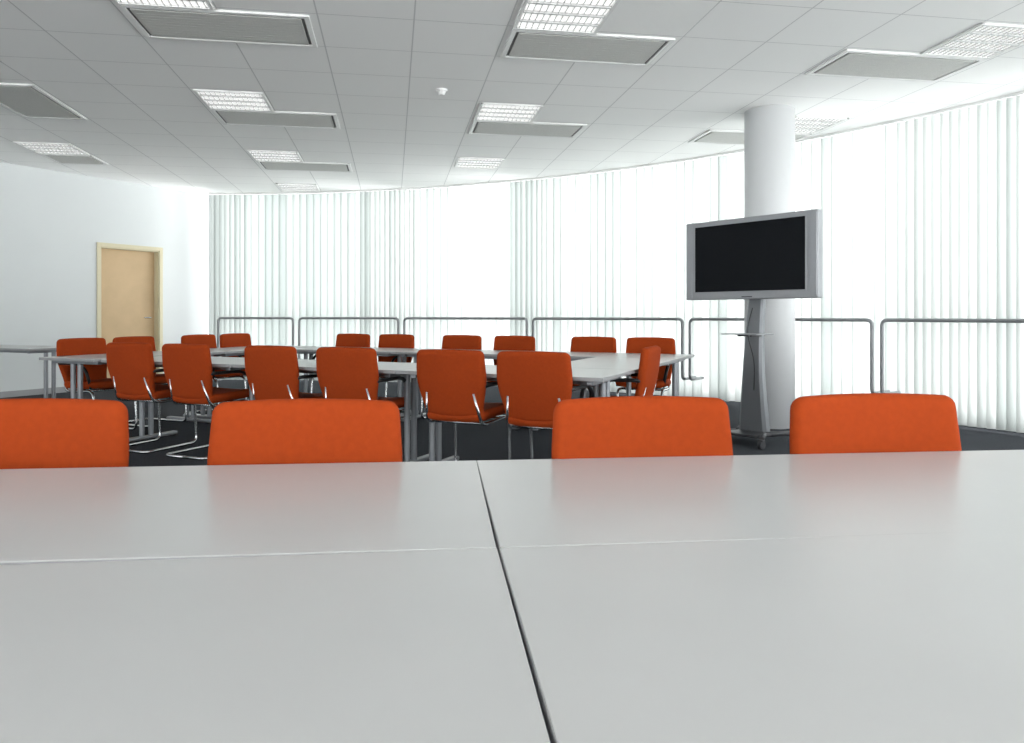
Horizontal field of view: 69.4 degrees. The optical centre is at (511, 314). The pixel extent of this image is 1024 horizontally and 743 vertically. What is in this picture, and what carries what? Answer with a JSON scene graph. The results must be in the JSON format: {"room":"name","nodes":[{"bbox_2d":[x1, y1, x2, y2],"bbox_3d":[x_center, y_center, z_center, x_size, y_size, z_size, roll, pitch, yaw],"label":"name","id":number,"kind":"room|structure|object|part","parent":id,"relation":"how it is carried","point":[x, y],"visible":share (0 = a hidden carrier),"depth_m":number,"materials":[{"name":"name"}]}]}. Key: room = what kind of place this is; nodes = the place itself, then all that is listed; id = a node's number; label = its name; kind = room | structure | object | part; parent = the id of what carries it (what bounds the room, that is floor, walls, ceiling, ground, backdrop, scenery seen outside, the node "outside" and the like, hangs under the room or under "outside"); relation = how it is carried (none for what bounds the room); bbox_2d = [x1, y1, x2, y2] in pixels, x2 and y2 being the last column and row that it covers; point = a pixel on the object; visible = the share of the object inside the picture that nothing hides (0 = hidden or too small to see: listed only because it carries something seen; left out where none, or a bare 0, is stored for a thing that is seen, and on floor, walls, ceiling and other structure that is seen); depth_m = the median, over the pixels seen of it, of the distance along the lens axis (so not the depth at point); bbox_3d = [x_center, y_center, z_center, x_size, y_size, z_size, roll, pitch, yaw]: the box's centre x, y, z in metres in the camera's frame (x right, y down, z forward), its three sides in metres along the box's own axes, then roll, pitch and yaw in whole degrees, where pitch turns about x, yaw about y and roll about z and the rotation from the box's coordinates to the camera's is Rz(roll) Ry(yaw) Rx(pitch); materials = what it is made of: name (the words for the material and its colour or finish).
{"room":"conference room","nodes":[
{"label":"conference room","id":0,"kind":"room"},
{"bbox_2d":[0,162,207,391],"bbox_3d":[-9.981,-0.460,4.433,0.200,3.100,18.760,0,0,31],"label":"wall","id":1,"kind":"structure","parent":0,"point":[52,223],"depth_m":10.53,"materials":[{"name":"white paint"}]},
{"bbox_2d":[0,387,69,397],"bbox_3d":[-9.868,1.050,4.413,0.015,0.080,18.640,0,0,31],"label":"baseboard","id":2,"kind":"structure","parent":1,"relation":"attached to","point":[17,393],"depth_m":10.00,"materials":[{"name":"grey"}]},
{"bbox_2d":[97,242,162,377],"bbox_3d":[-5.860,0.013,11.302,0.160,2.155,1.050,0,0,31],"label":"door","id":3,"kind":"structure","parent":1,"relation":"in","point":[129,277],"depth_m":11.36,"materials":[{"name":"brown wood"}]},
{"bbox_2d":[0,0,1023,195],"bbox_3d":[-4.190,-2.135,4.425,21.077,0.250,16.250,0,0,0],"label":"ceiling","id":4,"kind":"structure","parent":0,"point":[377,65],"depth_m":6.45,"materials":[{"name":"tile"}]},
{"bbox_2d":[0,83,86,119],"bbox_3d":[-4.552,-2.002,6.962,0.600,0.016,1.150,0,0,-9],"label":"ceiling vent","id":5,"kind":"object","parent":4,"relation":"attached to","point":[25,100],"depth_m":6.98,"materials":[{"name":"grey metal"}]},
{"bbox_2d":[13,141,89,155],"bbox_3d":[-5.526,-2.001,8.911,0.600,0.018,0.600,0,0,-9],"label":"ceiling light","id":6,"kind":"object","parent":4,"relation":"attached to","point":[37,147],"depth_m":8.88,"materials":[{"name":"white plastic"}]},
{"bbox_2d":[38,154,108,164],"bbox_3d":[-5.625,-2.001,9.523,0.620,0.018,0.580,0,0,-9],"label":"ceiling vent","id":7,"kind":"object","parent":4,"relation":"attached to","point":[60,159],"depth_m":9.49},
{"bbox_2d":[113,0,213,10],"bbox_3d":[-2.199,-2.001,4.506,0.600,0.018,0.600,0,0,-9],"label":"ceiling light","id":8,"kind":"object","parent":4,"relation":"attached to","point":[180,4],"depth_m":4.76,"materials":[{"name":"white plastic"}]},
{"bbox_2d":[117,5,317,47],"bbox_3d":[-1.999,-2.001,5.147,1.200,0.018,0.580,0,0,-9],"label":"ceiling vent","id":9,"kind":"object","parent":4,"relation":"attached to","point":[222,26],"depth_m":5.11,"materials":[{"name":"grey metal"}]},
{"bbox_2d":[193,89,273,111],"bbox_3d":[-2.591,-2.001,6.925,0.600,0.018,0.600,0,0,-9],"label":"ceiling light","id":10,"kind":"object","parent":4,"relation":"attached to","point":[213,99],"depth_m":6.90,"materials":[{"name":"white plastic"}]},
{"bbox_2d":[246,150,302,162],"bbox_3d":[-2.982,-2.001,9.343,0.600,0.018,0.600,0,0,-9],"label":"ceiling light","id":11,"kind":"object","parent":4,"relation":"attached to","point":[258,155],"depth_m":9.32,"materials":[{"name":"white plastic"}]},
{"bbox_2d":[210,109,339,128],"bbox_3d":[-2.390,-2.001,7.565,1.200,0.018,0.580,0,0,-9],"label":"ceiling vent","id":12,"kind":"object","parent":4,"relation":"attached to","point":[226,117],"depth_m":7.54,"materials":[{"name":"grey metal"}]},
{"bbox_2d":[276,183,319,191],"bbox_3d":[-3.350,-2.001,11.614,0.600,0.018,0.600,0,0,-9],"label":"ceiling light","id":13,"kind":"object","parent":4,"relation":"in","point":[283,186],"depth_m":11.58,"materials":[{"name":"white plastic"}]},
{"bbox_2d":[256,161,351,172],"bbox_3d":[-2.782,-2.001,9.984,1.200,0.018,0.580,0,0,-9],"label":"ceiling vent","id":14,"kind":"object","parent":4,"relation":"in","point":[284,166],"depth_m":9.94,"materials":[{"name":"grey metal"}]},
{"bbox_2d":[435,88,446,95],"bbox_3d":[-0.630,-1.986,6.600,0.110,0.048,0.110,0,0,0],"label":"smoke detector","id":15,"kind":"object","parent":4,"relation":"attached to","point":[441,91],"visible":1,"depth_m":6.57,"materials":[{"name":"white plastic"}]},
{"bbox_2d":[208,149,743,401],"label":"vertical blinds","id":16,"kind":"object","parent":4,"relation":"hanging from","point":[611,243],"depth_m":11.19,"materials":[{"name":"fabric"}]},
{"bbox_2d":[454,157,504,168],"bbox_3d":[-0.435,-2.001,9.756,0.600,0.018,0.600,0,0,-9],"label":"ceiling light","id":17,"kind":"object","parent":4,"relation":"attached to","point":[462,162],"depth_m":9.74,"materials":[{"name":"white plastic"}]},
{"bbox_2d":[474,102,542,122],"bbox_3d":[-0.044,-2.001,7.337,0.600,0.018,0.600,0,0,-9],"label":"ceiling light","id":18,"kind":"object","parent":4,"relation":"attached to","point":[500,112],"depth_m":7.32,"materials":[{"name":"white metal"}]},
{"bbox_2d":[468,120,586,137],"bbox_3d":[0.157,-2.001,7.978,1.200,0.018,0.580,0,0,-9],"label":"ceiling vent","id":19,"kind":"object","parent":4,"relation":"in","point":[534,129],"depth_m":7.95,"materials":[{"name":"grey metal"}]},
{"bbox_2d":[513,0,620,34],"bbox_3d":[0.348,-2.001,4.919,0.600,0.018,0.600,0,0,-9],"label":"ceiling light","id":20,"kind":"object","parent":4,"relation":"in","point":[564,16],"depth_m":4.94,"materials":[{"name":"white plastic"}]},
{"bbox_2d":[500,28,674,65],"bbox_3d":[0.548,-2.001,5.559,1.200,0.018,0.580,0,0,-9],"label":"ceiling vent","id":21,"kind":"object","parent":4,"relation":"in","point":[614,49],"depth_m":5.52,"materials":[{"name":"grey metal"}]},
{"bbox_2d":[689,129,811,144],"bbox_3d":[2.684,-2.001,8.387,1.200,0.018,0.580,0,0,-9],"label":"ceiling vent","id":22,"kind":"object","parent":4,"relation":"in","point":[712,136],"depth_m":8.31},
{"bbox_2d":[795,115,848,133],"bbox_3d":[3.094,-2.001,7.795,0.600,0.018,0.600,0,0,-9],"label":"ceiling light","id":23,"kind":"object","parent":4,"relation":"in","point":[803,124],"depth_m":7.72,"materials":[{"name":"white plastic"}]},
{"bbox_2d":[805,49,986,82],"bbox_3d":[3.075,-2.001,5.968,1.200,0.018,0.580,0,0,-9],"label":"ceiling vent","id":24,"kind":"object","parent":4,"relation":"in","point":[850,63],"depth_m":5.94,"materials":[{"name":"grey metal"}]},
{"bbox_2d":[795,91,1023,432],"label":"vertical blinds","id":25,"kind":"object","parent":4,"relation":"hanging from","point":[922,215],"depth_m":7.39,"materials":[{"name":"fabric"}]},
{"bbox_2d":[921,22,1023,58],"bbox_3d":[3.477,-2.001,5.426,0.600,0.018,0.600,0,0,-9],"label":"ceiling light","id":26,"kind":"object","parent":4,"relation":"in","point":[984,40],"depth_m":5.43,"materials":[{"name":"white plastic"}]},
{"bbox_2d":[0,379,1023,466],"bbox_3d":[-4.190,1.190,4.425,21.077,0.200,16.250,0,0,0],"label":"floor","id":27,"kind":"structure","parent":0,"point":[474,442],"depth_m":6.58,"materials":[{"name":"carpet"}]},
{"bbox_2d":[0,345,55,397],"bbox_3d":[-5.787,0.730,8.640,1.400,0.720,0.600,0,0,24],"label":"side table","id":28,"kind":"object","parent":27,"relation":"on","point":[3,348],"visible":0.53,"depth_m":8.36,"materials":[{"name":"white laminate"}]},
{"bbox_2d":[0,398,128,468],"bbox_3d":[-1.218,0.653,1.676,0.510,0.872,0.552,0,0,-4],"label":"chair","id":29,"kind":"object","parent":27,"relation":"on","point":[36,433],"visible":0.19,"depth_m":1.89,"materials":[{"name":"orange fabric"}]},
{"bbox_2d":[56,338,137,429],"bbox_3d":[-3.862,0.653,6.894,0.552,0.872,0.510,0,0,26],"label":"chair","id":30,"kind":"object","parent":27,"relation":"on","point":[95,379],"visible":0.6,"depth_m":6.91,"materials":[{"name":"orange fabric"}]},
{"bbox_2d":[39,351,223,423],"bbox_3d":[-3.529,0.730,6.982,0.715,0.720,1.415,0,0,25],"label":"conference table","id":31,"kind":"object","parent":27,"relation":"on","point":[93,359],"visible":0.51,"depth_m":6.43,"materials":[{"name":"white laminate"}]},
{"bbox_2d":[112,336,187,427],"bbox_3d":[-3.624,0.653,7.414,0.552,0.872,0.510,0,0,24],"label":"chair","id":32,"kind":"object","parent":27,"relation":"on","point":[159,378],"visible":0.19,"depth_m":7.49,"materials":[{"name":"orange fabric"}]},
{"bbox_2d":[106,342,197,453],"bbox_3d":[-2.964,0.653,6.103,0.510,0.872,0.552,0,0,22],"label":"chair","id":33,"kind":"object","parent":27,"relation":"on","point":[131,366],"visible":0.8,"depth_m":5.88,"materials":[{"name":"orange fabric"}]},
{"bbox_2d":[101,356,252,441],"bbox_3d":[-2.614,0.730,6.181,1.445,0.720,0.715,0,0,25],"label":"conference table","id":34,"kind":"object","parent":27,"relation":"on","point":[218,363],"visible":0.23,"depth_m":6.38,"materials":[{"name":"white laminate"}]},
{"bbox_2d":[162,343,248,459],"bbox_3d":[-2.391,0.653,5.842,0.510,0.872,0.552,0,0,24],"label":"chair","id":35,"kind":"object","parent":27,"relation":"on","point":[187,368],"visible":0.91,"depth_m":5.62,"materials":[{"name":"orange fabric"}]},
{"bbox_2d":[181,334,246,414],"bbox_3d":[-3.283,0.653,8.162,0.552,0.872,0.510,0,0,23],"label":"chair","id":36,"kind":"object","parent":27,"relation":"on","point":[208,339],"visible":0.36,"depth_m":8.23,"materials":[{"name":"orange fabric"}]},
{"bbox_2d":[220,333,250,376],"bbox_3d":[-3.058,0.653,8.656,0.552,0.872,0.510,0,0,23],"label":"chair","id":37,"kind":"object","parent":27,"relation":"on","point":[232,339],"visible":0.18,"depth_m":8.71,"materials":[{"name":"orange fabric"}]},
{"bbox_2d":[0,461,495,564],"bbox_3d":[-0.854,0.730,1.457,1.600,0.720,0.708,0,0,-5],"label":"conference table","id":38,"kind":"object","parent":27,"relation":"on","point":[97,514],"visible":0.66,"depth_m":1.41,"materials":[{"name":"white laminate"}]},
{"bbox_2d":[183,345,315,418],"bbox_3d":[-2.940,0.730,8.275,0.715,0.720,1.415,0,0,25],"label":"conference table","id":39,"kind":"object","parent":27,"relation":"on","point":[228,351],"visible":0.3,"depth_m":7.72,"materials":[{"name":"white laminate"}]},
{"bbox_2d":[0,548,550,742],"bbox_3d":[-0.781,0.730,0.739,1.600,0.720,0.708,0,0,-6],"label":"conference table","id":40,"kind":"object","parent":27,"relation":"on","point":[403,646],"visible":1,"depth_m":0.81,"materials":[{"name":"white laminate"}]},
{"bbox_2d":[244,345,323,399],"bbox_3d":[-1.629,0.653,5.495,0.510,0.872,0.552,0,0,26],"label":"chair","id":41,"kind":"object","parent":27,"relation":"on","point":[272,372],"visible":0.54,"depth_m":5.25,"materials":[{"name":"orange fabric"}]},
{"bbox_2d":[207,398,401,464],"bbox_3d":[-0.510,0.653,1.671,0.510,0.872,0.552,0,0,-4],"label":"chair","id":42,"kind":"object","parent":27,"relation":"on","point":[307,430],"visible":0.16,"depth_m":1.88,"materials":[{"name":"orange fabric"}]},
{"bbox_2d":[232,359,435,461],"bbox_3d":[-1.295,0.730,5.580,1.445,0.720,0.715,0,0,25],"label":"conference table","id":43,"kind":"object","parent":27,"relation":"on","point":[387,369],"visible":0.32,"depth_m":5.34,"materials":[{"name":"white laminate"}]},
{"bbox_2d":[310,333,369,392],"bbox_3d":[-1.956,0.653,8.447,0.510,0.872,0.552,0,0,26],"label":"chair","id":44,"kind":"object","parent":27,"relation":"on","point":[349,339],"visible":0.12,"depth_m":8.63,"materials":[{"name":"orange fabric"}]},
{"bbox_2d":[296,346,419,416],"bbox_3d":[-1.735,0.730,8.110,1.445,0.720,0.715,0,0,24],"label":"conference table","id":45,"kind":"object","parent":27,"relation":"on","point":[305,350],"visible":0.34,"depth_m":7.94,"materials":[{"name":"white laminate"}]},
{"bbox_2d":[316,347,410,456],"bbox_3d":[-1.040,0.653,5.226,0.510,0.872,0.552,0,0,22],"label":"chair","id":46,"kind":"object","parent":27,"relation":"on","point":[342,372],"visible":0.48,"depth_m":4.98,"materials":[{"name":"orange fabric"}]},
{"bbox_2d":[378,334,413,410],"bbox_3d":[-1.413,0.653,8.200,0.510,0.872,0.552,0,0,26],"label":"chair","id":47,"kind":"object","parent":27,"relation":"on","point":[385,340],"visible":0.23,"depth_m":8.38,"materials":[{"name":"orange fabric"}]},
{"bbox_2d":[421,335,481,418],"bbox_3d":[-0.641,0.653,7.848,0.510,0.872,0.552,0,0,25],"label":"chair","id":48,"kind":"object","parent":27,"relation":"on","point":[468,342],"visible":0.19,"depth_m":8.03,"materials":[{"name":"orange fabric"}]},
{"bbox_2d":[417,349,510,460],"bbox_3d":[-0.306,0.653,4.892,0.510,0.872,0.552,0,0,22],"label":"chair","id":49,"kind":"object","parent":27,"relation":"on","point":[452,384],"visible":0.77,"depth_m":4.67,"materials":[{"name":"orange fabric"}]},
{"bbox_2d":[391,349,549,429],"bbox_3d":[-0.416,0.730,7.509,1.445,0.720,0.715,0,0,24],"label":"conference table","id":50,"kind":"object","parent":27,"relation":"on","point":[488,354],"visible":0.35,"depth_m":7.50,"materials":[{"name":"white laminate"}]},
{"bbox_2d":[486,335,534,419],"bbox_3d":[-0.074,0.653,7.590,0.510,0.872,0.552,0,0,26],"label":"chair","id":51,"kind":"object","parent":27,"relation":"on","point":[511,342],"visible":0.17,"depth_m":7.78,"materials":[{"name":"orange fabric"}]},
{"bbox_2d":[395,365,634,460],"bbox_3d":[0.025,0.730,4.978,1.445,0.720,0.715,0,0,25],"label":"conference table","id":52,"kind":"object","parent":27,"relation":"on","point":[582,376],"visible":0.38,"depth_m":4.85,"materials":[{"name":"white laminate"}]},
{"bbox_2d":[497,351,593,458],"bbox_3d":[0.217,0.653,4.654,0.510,0.872,0.552,0,0,23],"label":"chair","id":53,"kind":"object","parent":27,"relation":"on","point":[531,384],"visible":0.72,"depth_m":4.43,"materials":[{"name":"orange fabric"}]},
{"bbox_2d":[570,336,616,386],"bbox_3d":[0.718,0.653,7.229,0.510,0.872,0.552,0,0,26],"label":"chair","id":54,"kind":"object","parent":27,"relation":"on","point":[588,343],"visible":0.14,"depth_m":7.42,"materials":[{"name":"orange fabric"}]},
{"bbox_2d":[533,351,693,431],"bbox_3d":[0.904,0.730,6.907,1.445,0.720,0.715,0,0,24],"label":"conference table","id":55,"kind":"object","parent":27,"relation":"on","point":[574,356],"visible":0.3,"depth_m":6.67,"materials":[{"name":"white laminate"}]},
{"bbox_2d":[217,317,1023,400],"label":"railing","id":56,"kind":"object","parent":27,"relation":"on","point":[870,321],"depth_m":9.05,"materials":[{"name":"grey metal"}]},
{"bbox_3d":[-4.061,0.420,11.905,1.302,0.778,0.350,0,0,5],"label":"guard rail","id":57,"kind":"part","parent":56,"relation":"part of","materials":[{"name":"grey metal"}]},
{"bbox_3d":[-2.515,0.420,11.652,1.754,0.778,0.351,0,0,13],"label":"guard rail","id":58,"kind":"part","parent":56,"relation":"part of","materials":[{"name":"grey metal"}]},
{"bbox_3d":[-0.653,0.420,11.020,2.121,0.778,0.349,0,0,24],"label":"guard rail","id":59,"kind":"part","parent":56,"relation":"part of","materials":[{"name":"grey metal"}]},
{"bbox_3d":[1.291,0.420,9.900,2.328,0.778,0.349,0,0,36],"label":"guard rail","id":60,"kind":"part","parent":56,"relation":"part of","materials":[{"name":"grey metal"}]},
{"bbox_3d":[4.347,0.420,6.479,0.349,0.778,2.291,0,0,-29],"label":"guard rail","id":61,"kind":"part","parent":56,"relation":"part of","materials":[{"name":"grey metal"}]},
{"bbox_2d":[580,346,660,397],"bbox_3d":[0.758,0.653,5.259,0.552,0.872,0.510,0,0,22],"label":"chair","id":62,"kind":"object","parent":27,"relation":"on","point":[647,375],"visible":0.27,"depth_m":5.01,"materials":[{"name":"orange fabric"}]},
{"bbox_2d":[571,357,677,397],"bbox_3d":[0.796,0.730,5.791,0.715,0.720,1.390,0,0,25],"label":"conference table","id":63,"kind":"object","parent":27,"relation":"on","point":[628,363],"visible":0.31,"depth_m":5.76,"materials":[{"name":"white laminate"}]},
{"bbox_2d":[551,396,732,458],"bbox_3d":[0.367,0.653,1.732,0.510,0.872,0.552,0,0,-6],"label":"chair","id":64,"kind":"object","parent":27,"relation":"on","point":[617,426],"visible":0.15,"depth_m":1.94,"materials":[{"name":"orange fabric"}]},
{"bbox_2d":[615,337,675,395],"bbox_3d":[1.259,0.653,6.982,0.510,0.872,0.552,0,0,23],"label":"chair","id":65,"kind":"object","parent":27,"relation":"on","point":[634,344],"visible":0.45,"depth_m":7.10,"materials":[{"name":"orange fabric"}]},
{"bbox_2d":[476,450,1023,552],"bbox_3d":[0.740,0.730,1.612,1.600,0.720,0.708,0,0,-6],"label":"conference table","id":66,"kind":"object","parent":27,"relation":"on","point":[631,500],"visible":0.67,"depth_m":1.49,"materials":[{"name":"white laminate"}]},
{"bbox_2d":[721,299,789,449],"bbox_3d":[2.054,0.250,6.330,0.554,1.680,0.562,0,0,-39],"label":"tv stand","id":67,"kind":"object","parent":27,"relation":"on","point":[754,423],"visible":0.71,"depth_m":6.28,"materials":[{"name":"grey metal"}]},
{"bbox_2d":[686,209,822,299],"bbox_3d":[2.010,-0.477,6.235,0.122,0.690,1.260,0,0,-39],"label":"television","id":68,"kind":"object","parent":67,"relation":"attached to","point":[780,255],"depth_m":6.12,"materials":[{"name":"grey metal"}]},
{"bbox_2d":[499,530,1023,742],"bbox_3d":[0.813,0.730,0.912,1.600,0.720,0.708,0,0,-6],"label":"conference table","id":69,"kind":"object","parent":27,"relation":"on","point":[895,638],"visible":0.93,"depth_m":0.85,"materials":[{"name":"white laminate"}]},
{"bbox_2d":[744,104,794,428],"bbox_3d":[2.540,-0.460,7.300,0.474,3.100,0.474,0,0,0],"label":"round column","id":70,"kind":"structure","parent":27,"relation":"on","point":[769,130],"depth_m":7.08,"materials":[{"name":"white paint"}]},
{"bbox_2d":[789,393,961,453],"bbox_3d":[1.015,0.653,1.802,0.510,0.872,0.552,0,0,-6],"label":"chair","id":71,"kind":"object","parent":27,"relation":"on","point":[855,422],"visible":0.22,"depth_m":2.01,"materials":[{"name":"orange fabric"}]}
]}

